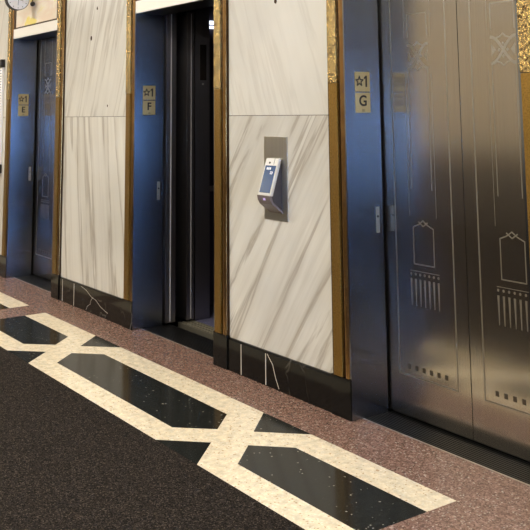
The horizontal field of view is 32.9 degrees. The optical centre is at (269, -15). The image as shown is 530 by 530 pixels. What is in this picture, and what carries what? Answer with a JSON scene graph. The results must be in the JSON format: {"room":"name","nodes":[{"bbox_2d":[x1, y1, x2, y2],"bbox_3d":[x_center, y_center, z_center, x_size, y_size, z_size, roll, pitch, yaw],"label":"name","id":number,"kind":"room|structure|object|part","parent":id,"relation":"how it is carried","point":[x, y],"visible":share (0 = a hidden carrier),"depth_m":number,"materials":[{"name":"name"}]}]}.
{"room":"lobby","nodes":[
{"label":"lobby","id":0,"kind":"room"},
{"bbox_2d":[0,0,332,388],"bbox_3d":[0.142,0.508,4.989,0.203,3.300,18.000,5,-10,-35],"label":"wall","id":1,"kind":"structure","parent":0,"point":[281,286],"depth_m":5.12,"materials":[{"name":"white stone"}]},
{"bbox_2d":[0,59,4,172],"bbox_3d":[-2.724,1.273,8.766,0.040,1.070,0.625,5,-10,-35],"label":"notice board","id":2,"kind":"object","parent":1,"relation":"attached to","point":[2,61],"visible":1,"depth_m":8.55,"materials":[{"name":"white"}]},
{"bbox_2d":[0,0,66,299],"bbox_3d":[-1.962,1.291,7.956,0.325,2.730,1.360,5,-10,-35],"label":"elevator","id":3,"kind":"object","parent":1,"relation":"attached to","point":[36,53],"visible":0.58,"depth_m":8.23,"materials":[{"name":"metal"}]},
{"bbox_3d":[-2.439,1.772,8.313,0.022,1.412,0.066,5,-10,-35],"label":"casing","id":4,"kind":"part","parent":3,"relation":"part of","materials":[{"name":"gold metal"}]},
{"bbox_2d":[18,94,28,115],"bbox_3d":[-2.302,1.117,8.394,0.098,0.205,0.004,5,-10,-35],"label":"sign","id":5,"kind":"object","parent":3,"relation":"attached to","point":[23,99],"visible":1,"depth_m":8.39,"materials":[{"name":"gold metal"}]},
{"bbox_3d":[-2.302,1.169,8.387,0.098,0.100,0.003,5,-10,-35],"label":"sign plate","id":6,"kind":"part","parent":5,"relation":"part of","materials":[{"name":"gold metal"}]},
{"bbox_3d":[-2.303,1.065,8.402,0.098,0.099,0.003,5,-10,-35],"label":"sign plate","id":7,"kind":"part","parent":5,"relation":"part of","materials":[{"name":"gold metal"}]},
{"bbox_2d":[28,167,30,180],"bbox_3d":[-2.231,1.751,8.352,0.023,0.127,0.006,5,-10,-35],"label":"switch plate","id":8,"kind":"object","parent":3,"relation":"attached to","point":[29,168],"depth_m":8.35,"materials":[{"name":"silver metal"}]},
{"bbox_3d":[-1.920,2.620,7.787,0.235,0.050,1.066,5,-10,-35],"label":"sill","id":9,"kind":"part","parent":3,"relation":"part of","materials":[{"name":"grey metal"}]},
{"bbox_3d":[-2.090,0.140,8.037,0.015,0.425,1.058,5,-10,-35],"label":"transom frame","id":10,"kind":"part","parent":3,"relation":"part of","materials":[{"name":"beige paint"}]},
{"bbox_3d":[-2.082,0.172,8.025,0.011,0.332,0.986,5,-10,-35],"label":"transom panel","id":11,"kind":"part","parent":3,"relation":"part of","materials":[{"name":"paint"}]},
{"bbox_3d":[-2.045,1.542,8.230,0.030,2.188,0.587,5,-10,-35],"label":"door panel","id":12,"kind":"part","parent":3,"relation":"part of","materials":[{"name":"blue metal"}]},
{"bbox_3d":[-1.740,1.626,7.341,0.022,1.412,0.068,5,-10,-35],"label":"casing","id":13,"kind":"part","parent":3,"relation":"part of","materials":[{"name":"gold metal"}]},
{"bbox_3d":[-1.720,1.090,7.410,0.028,2.492,0.143,5,-10,-35],"label":"brass casing","id":14,"kind":"part","parent":3,"relation":"part of","materials":[{"name":"gold metal"}]},
{"bbox_2d":[59,277,121,325],"bbox_3d":[-1.335,2.345,6.700,0.033,0.176,1.144,5,-10,-35],"label":"baseboard","id":15,"kind":"structure","parent":1,"relation":"attached to","point":[71,292],"depth_m":6.65,"materials":[{"name":"black stone"}]},
{"bbox_2d":[122,0,230,369],"bbox_3d":[-0.451,0.996,5.997,0.490,2.730,2.054,5,-10,-35],"label":"elevator","id":16,"kind":"object","parent":1,"relation":"attached to","point":[159,147],"visible":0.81,"depth_m":6.31,"materials":[{"name":"metal"}]},
{"bbox_3d":[-0.992,1.470,6.301,0.022,1.412,0.066,5,-10,-35],"label":"casing","id":17,"kind":"part","parent":16,"relation":"part of","materials":[{"name":"gold metal"}]},
{"bbox_2d":[143,86,154,114],"bbox_3d":[-0.855,0.815,6.382,0.098,0.205,0.004,5,-10,-35],"label":"sign","id":18,"kind":"object","parent":16,"relation":"attached to","point":[148,91],"visible":1,"depth_m":6.38,"materials":[{"name":"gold metal"}]},
{"bbox_3d":[-0.855,0.867,6.375,0.098,0.100,0.003,5,-10,-35],"label":"sign plate","id":19,"kind":"part","parent":18,"relation":"part of","materials":[{"name":"gold metal"}]},
{"bbox_3d":[-0.856,0.763,6.390,0.098,0.099,0.003,5,-10,-35],"label":"sign plate","id":20,"kind":"part","parent":18,"relation":"part of","materials":[{"name":"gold metal"}]},
{"bbox_2d":[157,181,159,199],"bbox_3d":[-0.785,1.449,6.340,0.023,0.127,0.006,5,-10,-35],"label":"switch plate","id":21,"kind":"object","parent":16,"relation":"attached to","point":[158,182],"depth_m":6.34,"materials":[{"name":"silver metal"}]},
{"bbox_3d":[-0.851,1.300,6.620,0.080,2.188,0.512,5,-10,-35],"label":"door panel","id":22,"kind":"part","parent":16,"relation":"part of","materials":[{"name":"metal"}]},
{"bbox_3d":[-0.477,2.319,5.780,0.235,0.050,1.054,5,-10,-35],"label":"sill","id":23,"kind":"part","parent":16,"relation":"part of","materials":[{"name":"grey metal"}]},
{"bbox_3d":[-0.721,1.312,6.712,0.060,2.188,0.512,5,-10,-35],"label":"car door panel","id":24,"kind":"part","parent":16,"relation":"part of","materials":[{"name":"metal"}]},
{"bbox_2d":[175,6,213,339],"bbox_3d":[0.326,1.175,6.529,1.635,2.530,1.814,5,-10,-35],"label":"car","id":25,"kind":"object","parent":16,"relation":"in","point":[202,324],"visible":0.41,"depth_m":6.60,"materials":[{"name":"grey metal"}]},
{"bbox_3d":[-0.273,2.343,5.923,0.135,0.060,1.094,5,-10,-35],"label":"car sill","id":26,"kind":"part","parent":25,"relation":"part of","materials":[{"name":"silver metal"}]},
{"bbox_3d":[-0.301,1.326,5.339,0.022,1.412,0.068,5,-10,-35],"label":"casing","id":27,"kind":"part","parent":16,"relation":"part of","materials":[{"name":"gold metal"}]},
{"bbox_3d":[-0.280,0.790,5.408,0.028,2.492,0.143,5,-10,-35],"label":"brass casing","id":28,"kind":"part","parent":16,"relation":"part of","materials":[{"name":"gold metal"}]},
{"bbox_2d":[257,136,288,221],"bbox_3d":[0.000,1.051,4.890,0.092,0.448,0.216,5,-10,-35],"label":"card reader","id":29,"kind":"object","parent":1,"relation":"attached to","point":[273,190],"visible":1,"depth_m":4.86,"materials":[{"name":"grey plastic"}]},
{"bbox_3d":[0.001,1.042,4.883,0.076,0.198,0.122,5,-10,-35],"label":"plate","id":30,"kind":"part","parent":29,"relation":"part of","materials":[{"name":"silver metal"}]},
{"bbox_2d":[228,337,331,412],"bbox_3d":[0.048,2.057,4.776,0.033,0.176,0.950,5,-10,-35],"label":"baseboard","id":31,"kind":"structure","parent":1,"relation":"attached to","point":[306,383],"depth_m":4.73,"materials":[{"name":"black stone"}]},
{"bbox_2d":[326,0,529,485],"bbox_3d":[0.816,0.712,4.093,0.325,2.730,1.374,5,-10,-35],"label":"elevator","id":32,"kind":"object","parent":1,"relation":"attached to","point":[430,186],"visible":0.99,"depth_m":4.25,"materials":[{"name":"metal"}]},
{"bbox_3d":[0.353,0.658,4.527,0.028,2.492,0.143,5,-10,-35],"label":"brass casing","id":33,"kind":"part","parent":32,"relation":"part of","materials":[{"name":"gold metal"}]},
{"bbox_3d":[0.335,1.194,4.455,0.022,1.412,0.066,5,-10,-35],"label":"casing","id":34,"kind":"part","parent":32,"relation":"part of","materials":[{"name":"gold metal"}]},
{"bbox_2d":[355,72,370,112],"bbox_3d":[0.472,0.539,4.536,0.098,0.205,0.004,5,-10,-35],"label":"sign","id":35,"kind":"object","parent":32,"relation":"attached to","point":[362,79],"visible":1,"depth_m":4.53,"materials":[{"name":"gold metal"}]},
{"bbox_3d":[0.471,0.486,4.544,0.098,0.099,0.003,5,-10,-35],"label":"sign plate","id":36,"kind":"part","parent":35,"relation":"part of","materials":[{"name":"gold metal"}]},
{"bbox_3d":[0.472,0.591,4.529,0.098,0.100,0.003,5,-10,-35],"label":"sign plate","id":37,"kind":"part","parent":35,"relation":"part of","materials":[{"name":"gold metal"}]},
{"bbox_2d":[376,207,379,232],"bbox_3d":[0.542,1.173,4.495,0.023,0.127,0.006,5,-10,-35],"label":"switch plate","id":38,"kind":"object","parent":32,"relation":"attached to","point":[377,208],"depth_m":4.49,"materials":[{"name":"silver metal"}]},
{"bbox_3d":[0.730,0.963,4.370,0.030,2.188,0.594,5,-10,-35],"label":"door panel","id":39,"kind":"part","parent":32,"relation":"part of","materials":[{"name":"metal"}]},
{"bbox_3d":[0.858,2.041,3.924,0.235,0.050,1.080,5,-10,-35],"label":"sill","id":40,"kind":"part","parent":32,"relation":"part of","materials":[{"name":"grey metal"}]},
{"bbox_3d":[1.079,0.891,3.884,0.030,2.188,0.602,5,-10,-35],"label":"door panel","id":41,"kind":"part","parent":32,"relation":"part of","materials":[{"name":"metal"}]},
{"bbox_3d":[1.041,1.046,3.473,0.022,1.412,0.068,5,-10,-35],"label":"casing","id":42,"kind":"part","parent":32,"relation":"part of","materials":[{"name":"gold metal"}]},
{"bbox_2d":[30,274,380,418],"bbox_3d":[0.985,0.604,5.581,2.135,3.540,18.200,5,-10,-35],"label":"wall","id":43,"kind":"structure","parent":0,"point":[175,323],"depth_m":6.81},
{"bbox_2d":[0,276,529,529],"bbox_3d":[-2.095,1.996,3.158,5.465,0.121,18.000,5,-10,-35],"label":"floor","id":44,"kind":"structure","parent":0,"point":[317,468],"depth_m":4.07,"materials":[{"name":"brown stone"}]},
{"bbox_2d":[0,346,304,529],"bbox_3d":[-2.471,1.898,2.902,4.502,0.008,17.960,5,-10,-35],"label":"carpet runner","id":45,"kind":"object","parent":44,"relation":"on","point":[67,462],"visible":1,"depth_m":3.62,"materials":[{"name":"black carpet"}]},
{"bbox_3d":[-2.074,-1.374,3.678,5.600,0.100,18.000,5,-10,-35],"label":"ceiling","id":46,"kind":"structure","parent":0,"visible":0},
{"bbox_2d":[5,0,28,10],"bbox_3d":[-2.264,-0.231,8.085,0.208,0.914,0.072,5,-10,-35],"label":"clock","id":47,"kind":"object","parent":46,"relation":"hanging from","point":[16,5],"visible":1,"depth_m":8.00,"materials":[{"name":"white glass"}]}
]}

